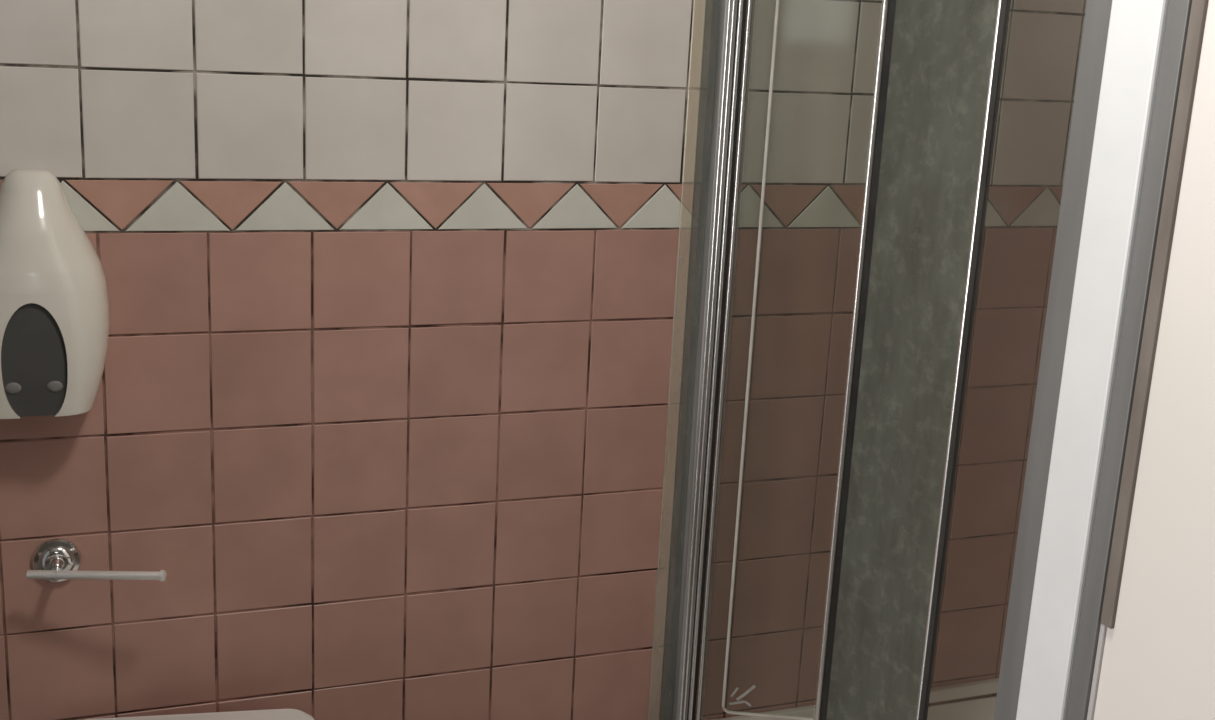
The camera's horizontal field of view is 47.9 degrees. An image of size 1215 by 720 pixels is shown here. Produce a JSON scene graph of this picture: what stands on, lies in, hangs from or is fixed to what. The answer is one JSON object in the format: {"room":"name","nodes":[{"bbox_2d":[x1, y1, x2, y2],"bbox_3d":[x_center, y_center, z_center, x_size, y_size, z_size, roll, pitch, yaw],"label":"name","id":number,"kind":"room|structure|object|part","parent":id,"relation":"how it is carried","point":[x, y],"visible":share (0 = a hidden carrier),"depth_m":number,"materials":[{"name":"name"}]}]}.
{"room":"bathroom","nodes":[
{"label":"bathroom","id":0,"kind":"room"},
{"bbox_2d":[0,0,1086,719],"bbox_3d":[-0.414,-0.189,2.112,3.210,2.400,0.121,-2,15,-21],"label":"wall","id":1,"kind":"structure","parent":0,"point":[390,402],"depth_m":2.16,"materials":[{"name":"tile"}]},
{"bbox_2d":[0,169,109,418],"bbox_3d":[-0.787,-0.090,1.871,0.198,0.329,0.096,-2,15,-21],"label":"dispenser","id":2,"kind":"object","parent":1,"relation":"attached to","point":[54,302],"visible":1,"depth_m":1.85,"materials":[{"name":"white plastic"}]},
{"bbox_2d":[27,538,165,582],"bbox_3d":[-0.742,0.304,1.997,0.202,0.068,0.075,2,14,-5],"label":"paper holder","id":3,"kind":"object","parent":1,"relation":"attached to","point":[57,560],"visible":1,"depth_m":1.99,"materials":[{"name":"silver metal"}]},
{"bbox_3d":[-0.798,0.305,1.982,0.021,0.021,0.051,-2,15,-21],"label":"arm","id":4,"kind":"part","parent":3,"relation":"part of","materials":[{"name":"silver metal"}]},
{"bbox_3d":[-0.810,0.297,2.011,0.068,0.068,0.016,-2,15,-21],"label":"wall plate","id":5,"kind":"part","parent":3,"relation":"part of","materials":[{"name":"silver metal"}]},
{"bbox_2d":[1093,0,1214,719],"bbox_3d":[1.360,0.272,0.620,0.988,2.400,2.348,-2,15,-21],"label":"wall","id":6,"kind":"structure","parent":0,"point":[1158,659],"depth_m":1.33,"materials":[{"name":"beige paint"}]},
{"bbox_2d":[994,0,1207,719],"bbox_3d":[0.495,0.210,1.480,0.014,2.020,0.160,-2,15,-21],"label":"door frame","id":7,"kind":"structure","parent":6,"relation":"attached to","point":[1138,66],"depth_m":1.41,"materials":[{"name":"grey metal"}]},
{"bbox_3d":[0.106,1.412,0.918,3.210,0.080,3.420,-2,15,-21],"label":"floor","id":8,"kind":"structure","parent":0,"visible":0},
{"bbox_2d":[86,709,313,719],"bbox_3d":[-0.607,0.831,1.943,0.380,0.484,0.444,0,14,-12],"label":"toilet","id":9,"kind":"object","parent":8,"relation":"on","point":[272,714],"visible":1,"depth_m":2.10,"materials":[{"name":"white ceramic"}]},
{"bbox_2d":[713,678,998,719],"bbox_3d":[0.676,0.899,2.293,0.921,0.314,0.848,-2,15,-21],"label":"shower tray","id":10,"kind":"object","parent":8,"relation":"on","point":[981,708],"visible":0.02,"depth_m":2.69,"materials":[{"name":"white ceramic"}]},
{"bbox_2d":[665,0,1010,719],"bbox_3d":[0.415,-0.058,1.935,0.325,1.715,0.847,-2,15,-21],"label":"shower stall","id":11,"kind":"object","parent":10,"relation":"on","point":[940,63],"visible":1,"depth_m":2.18,"materials":[{"name":"glass"}]},
{"bbox_3d":[0.409,-0.130,2.223,0.010,1.645,0.010,-2,15,-21],"label":"fold post","id":12,"kind":"part","parent":11,"relation":"part of","materials":[{"name":"metal"}]},
{"bbox_3d":[0.481,-0.102,2.137,0.005,1.610,0.215,-6,16,-32],"label":"frosted pane","id":13,"kind":"part","parent":11,"relation":"part of","materials":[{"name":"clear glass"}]},
{"bbox_2d":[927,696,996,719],"bbox_3d":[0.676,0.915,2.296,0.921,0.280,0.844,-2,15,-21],"label":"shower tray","id":14,"kind":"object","parent":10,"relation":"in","point":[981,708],"depth_m":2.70,"materials":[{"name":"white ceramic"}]}
]}

